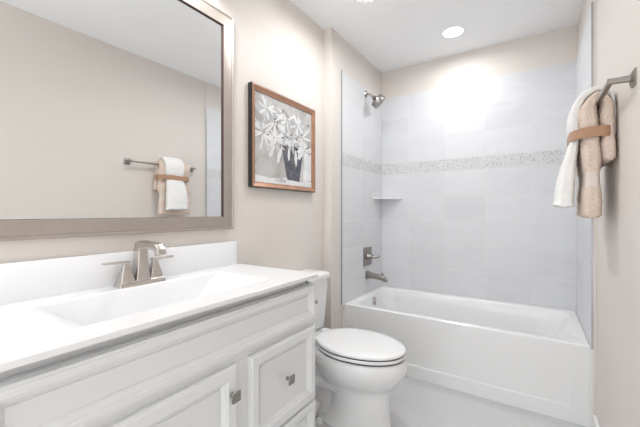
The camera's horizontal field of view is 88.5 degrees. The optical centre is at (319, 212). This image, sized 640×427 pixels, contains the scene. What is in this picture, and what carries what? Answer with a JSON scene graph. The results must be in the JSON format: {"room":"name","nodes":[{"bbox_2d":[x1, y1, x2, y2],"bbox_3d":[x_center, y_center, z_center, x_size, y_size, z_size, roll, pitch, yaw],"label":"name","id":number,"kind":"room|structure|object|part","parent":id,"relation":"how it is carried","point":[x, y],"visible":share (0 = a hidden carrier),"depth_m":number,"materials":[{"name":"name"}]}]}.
{"room":"bathroom","nodes":[
{"label":"bathroom","id":0,"kind":"room"},
{"bbox_2d":[0,0,323,327],"bbox_3d":[-0.582,-0.106,1.630,0.100,2.533,4.190,0,0,33],"label":"wall","id":1,"kind":"structure","parent":0,"point":[279,48],"depth_m":1.93,"materials":[{"name":"beige paint"}]},
{"bbox_2d":[0,0,233,241],"bbox_3d":[-0.734,-0.460,1.284,0.024,1.091,1.014,0,0,33],"label":"vanity mirror","id":2,"kind":"object","parent":1,"relation":"attached to","point":[117,116],"visible":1,"depth_m":1.23,"materials":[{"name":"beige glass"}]},
{"bbox_2d":[0,241,236,305],"bbox_3d":[-0.737,0.214,1.284,0.018,0.124,1.068,0,0,33],"label":"backsplash","id":3,"kind":"structure","parent":1,"relation":"attached to","point":[22,281],"depth_m":1.14,"materials":[{"name":"stone"}]},
{"bbox_2d":[248,81,314,192],"bbox_3d":[-0.215,-0.428,2.070,0.031,0.579,0.623,0,0,33],"label":"framed painting","id":4,"kind":"object","parent":1,"relation":"attached to","point":[281,130],"visible":1,"depth_m":2.01,"materials":[{"name":"paper"}]},
{"bbox_2d":[324,27,381,328],"bbox_3d":[0.323,-0.106,2.851,0.077,2.533,0.956,0,0,33],"label":"wall","id":5,"kind":"structure","parent":0,"point":[352,125],"depth_m":2.65,"materials":[{"name":"white tile"}]},
{"bbox_2d":[363,246,379,266],"bbox_3d":[0.471,0.395,2.909,0.117,0.164,0.164,0,0,33],"label":"shower valve","id":6,"kind":"object","parent":5,"relation":"attached to","point":[368,256],"visible":1,"depth_m":2.91,"materials":[{"name":"silver metal"}]},
{"bbox_3d":[0.427,0.395,2.938,0.010,0.164,0.164,0,0,33],"label":"valve plate","id":7,"kind":"part","parent":6,"relation":"part of","materials":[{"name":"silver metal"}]},
{"bbox_2d":[364,91,384,108],"bbox_3d":[0.486,-0.992,2.880,0.173,0.169,0.137,0,0,33],"label":"shower fixture","id":8,"kind":"object","parent":5,"relation":"attached to","point":[378,100],"visible":1,"depth_m":2.84,"materials":[{"name":"silver metal"}]},
{"bbox_2d":[365,271,387,282],"bbox_3d":[0.500,0.567,2.888,0.189,0.082,0.068,0,0,33],"label":"tub spout","id":9,"kind":"object","parent":5,"relation":"attached to","point":[368,275],"visible":1,"depth_m":2.87,"materials":[{"name":"silver metal"}]},
{"bbox_2d":[290,0,582,72],"bbox_3d":[0.124,-1.413,1.168,1.788,0.080,4.190,0,0,33],"label":"ceiling","id":10,"kind":"structure","parent":0,"point":[390,34],"depth_m":2.38,"materials":[{"name":"white paint"}]},
{"bbox_2d":[442,26,463,37],"bbox_3d":[1.014,-1.371,2.503,0.160,0.004,0.160,0,0,33],"label":"recessed light","id":11,"kind":"object","parent":10,"relation":"in","point":[454,31],"visible":1,"depth_m":2.49,"materials":[{"name":"white paint"}]},
{"bbox_2d":[315,376,585,426],"bbox_3d":[0.124,1.210,1.168,1.788,0.100,4.190,0,0,33],"label":"floor","id":12,"kind":"structure","parent":0,"point":[413,402],"depth_m":1.90,"materials":[{"name":"tile"}]},
{"bbox_2d":[0,280,314,426],"bbox_3d":[-0.513,0.726,1.154,0.535,0.868,1.075,0,0,33],"label":"bathroom vanity","id":13,"kind":"object","parent":12,"relation":"on","point":[249,362],"visible":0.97,"depth_m":0.95,"materials":[{"name":"white paint"}]},
{"bbox_2d":[0,241,317,371],"bbox_3d":[-0.522,0.265,1.159,0.514,0.226,1.096,0,0,33],"label":"countertop","id":14,"kind":"structure","parent":13,"relation":"on","point":[52,307],"depth_m":1.08,"materials":[{"name":"stone"}]},
{"bbox_2d":[101,240,173,288],"bbox_3d":[-0.639,0.191,1.229,0.177,0.166,0.266,0,0,33],"label":"bathroom faucet","id":15,"kind":"object","parent":14,"relation":"on","point":[142,273],"visible":1,"depth_m":1.24,"materials":[{"name":"silver metal"}]},
{"bbox_3d":[-0.738,0.185,1.188,0.022,0.011,0.090,0,0,33],"label":"lever","id":16,"kind":"part","parent":15,"relation":"part of","materials":[{"name":"silver metal"}]},
{"bbox_3d":[-0.720,0.223,1.216,0.045,0.070,0.050,0,0,33],"label":"handle","id":17,"kind":"part","parent":15,"relation":"part of","materials":[{"name":"silver metal"}]},
{"bbox_3d":[-0.689,0.266,1.262,0.058,0.018,0.176,0,0,33],"label":"plate","id":18,"kind":"part","parent":15,"relation":"part of","materials":[{"name":"silver metal"}]},
{"bbox_3d":[-0.636,0.141,1.227,0.170,0.066,0.033,0,0,33],"label":"spout","id":19,"kind":"part","parent":15,"relation":"part of","materials":[{"name":"silver metal"}]},
{"bbox_3d":[-0.659,0.223,1.308,0.045,0.070,0.050,0,0,33],"label":"handle","id":20,"kind":"part","parent":15,"relation":"part of","materials":[{"name":"silver metal"}]},
{"bbox_3d":[-0.641,0.185,1.335,0.022,0.011,0.090,0,0,33],"label":"lever","id":21,"kind":"part","parent":15,"relation":"part of","materials":[{"name":"silver metal"}]},
{"bbox_3d":[-0.446,0.774,0.834,0.019,0.548,0.613,0,0,33],"label":"door","id":22,"kind":"part","parent":13,"relation":"part of","materials":[{"name":"white paint"}]},
{"bbox_3d":[-0.275,0.590,1.054,0.027,0.034,0.034,0,0,33],"label":"knob","id":23,"kind":"part","parent":13,"relation":"part of","materials":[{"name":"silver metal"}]},
{"bbox_3d":[-0.135,0.665,1.308,0.019,0.327,0.404,0,0,33],"label":"drawer","id":24,"kind":"part","parent":13,"relation":"part of","materials":[{"name":"white paint"}]},
{"bbox_3d":[-0.119,0.657,1.292,0.027,0.034,0.034,0,0,33],"label":"knob","id":25,"kind":"part","parent":13,"relation":"part of","materials":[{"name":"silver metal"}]},
{"bbox_3d":[-0.135,0.945,1.308,0.019,0.207,0.404,0,0,33],"label":"drawer","id":26,"kind":"part","parent":13,"relation":"part of","materials":[{"name":"white paint"}]},
{"bbox_2d":[298,269,407,426],"bbox_3d":[0.115,0.783,1.885,0.779,0.784,0.458,0,0,33],"label":"toilet","id":27,"kind":"object","parent":12,"relation":"on","point":[357,371],"visible":0.77,"depth_m":1.71,"materials":[{"name":"ceramic"}]},
{"bbox_3d":[-0.128,0.410,2.044,0.198,0.039,0.458,0,0,33],"label":"tank lid","id":28,"kind":"part","parent":27,"relation":"part of","materials":[{"name":"ceramic"}]},
{"bbox_3d":[-0.134,0.590,2.048,0.180,0.336,0.438,0,0,33],"label":"tank","id":29,"kind":"part","parent":27,"relation":"part of","materials":[{"name":"ceramic"}]},
{"bbox_3d":[0.217,0.718,1.819,0.520,0.027,0.378,0,0,33],"label":"seat lid","id":30,"kind":"part","parent":27,"relation":"part of","materials":[{"name":"plastic"}]},
{"bbox_3d":[0.217,0.746,1.819,0.520,0.016,0.378,0,0,33],"label":"seat","id":31,"kind":"part","parent":27,"relation":"part of","materials":[{"name":"plastic"}]},
{"bbox_3d":[0.212,0.960,1.822,0.548,0.400,0.388,0,0,33],"label":"bowl","id":32,"kind":"part","parent":27,"relation":"part of","materials":[{"name":"ceramic"}]},
{"bbox_2d":[345,286,589,426],"bbox_3d":[1.032,0.941,2.496,1.507,0.438,0.756,0,0,33],"label":"bathtub","id":33,"kind":"object","parent":12,"relation":"on","point":[532,358],"visible":0.87,"depth_m":2.14,"materials":[{"name":"ceramic"}]},
{"bbox_3d":[0.473,0.789,2.906,0.044,0.079,0.080,0,0,33],"label":"overflow plate","id":34,"kind":"part","parent":33,"relation":"part of","materials":[{"name":"silver metal"}]},
{"bbox_2d":[382,25,576,311],"bbox_3d":[1.242,-0.106,2.875,1.788,2.533,0.110,0,0,33],"label":"wall","id":35,"kind":"structure","parent":0,"point":[474,142],"depth_m":2.74,"materials":[{"name":"white tile"}]},
{"bbox_2d":[374,197,401,199],"bbox_3d":[0.638,-0.131,3.087,0.200,0.016,0.200,0,0,33],"label":"corner shelf","id":36,"kind":"object","parent":35,"relation":"attached to","point":[381,198],"visible":1,"depth_m":3.08,"materials":[{"name":"ceramic"}]},
{"bbox_2d":[576,0,639,426],"bbox_3d":[0.825,-0.106,0.709,0.113,2.533,4.190,0,0,33],"label":"wall","id":37,"kind":"structure","parent":0,"point":[617,21],"depth_m":1.32,"materials":[{"name":"beige paint"}]},
{"bbox_2d":[593,415,599,426],"bbox_3d":[0.542,1.113,0.351,0.014,0.095,3.281,0,0,33],"label":"baseboard","id":38,"kind":"structure","parent":37,"relation":"attached to","point":[595,421],"depth_m":1.68,"materials":[{"name":"white paint"}]},
{"bbox_2d":[595,67,636,107],"bbox_3d":[1.152,-0.432,1.333,0.068,0.052,0.669,0,0,33],"label":"towel bar","id":39,"kind":"object","parent":37,"relation":"attached to","point":[632,78],"visible":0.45,"depth_m":1.07,"materials":[{"name":"silver metal"}]},
{"bbox_2d":[552,86,615,207],"bbox_3d":[1.125,-0.266,1.414,0.208,0.494,0.209,0,0,33],"label":"hand towel","id":40,"kind":"object","parent":39,"relation":"hanging from","point":[565,183],"visible":0.7,"depth_m":1.36,"materials":[{"name":"white fabric"}]},
{"bbox_2d":[576,91,615,217],"bbox_3d":[1.174,-0.230,1.414,0.121,0.510,0.336,0,0,33],"label":"bath towel","id":41,"kind":"object","parent":39,"relation":"hanging from","point":[594,153],"visible":0.84,"depth_m":1.30,"materials":[{"name":"beige fabric"}]},
{"bbox_2d":[567,125,610,146],"bbox_3d":[1.155,-0.316,1.410,0.147,0.049,0.312,0,0,33],"label":"ribbon","id":42,"kind":"object","parent":41,"relation":"attached to","point":[600,130],"visible":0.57,"depth_m":1.29,"materials":[{"name":"fabric"}]},
{"bbox_3d":[0.983,-0.432,1.075,0.068,0.052,0.052,0,0,33],"label":"post","id":43,"kind":"part","parent":39,"relation":"part of","materials":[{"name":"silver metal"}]}
]}

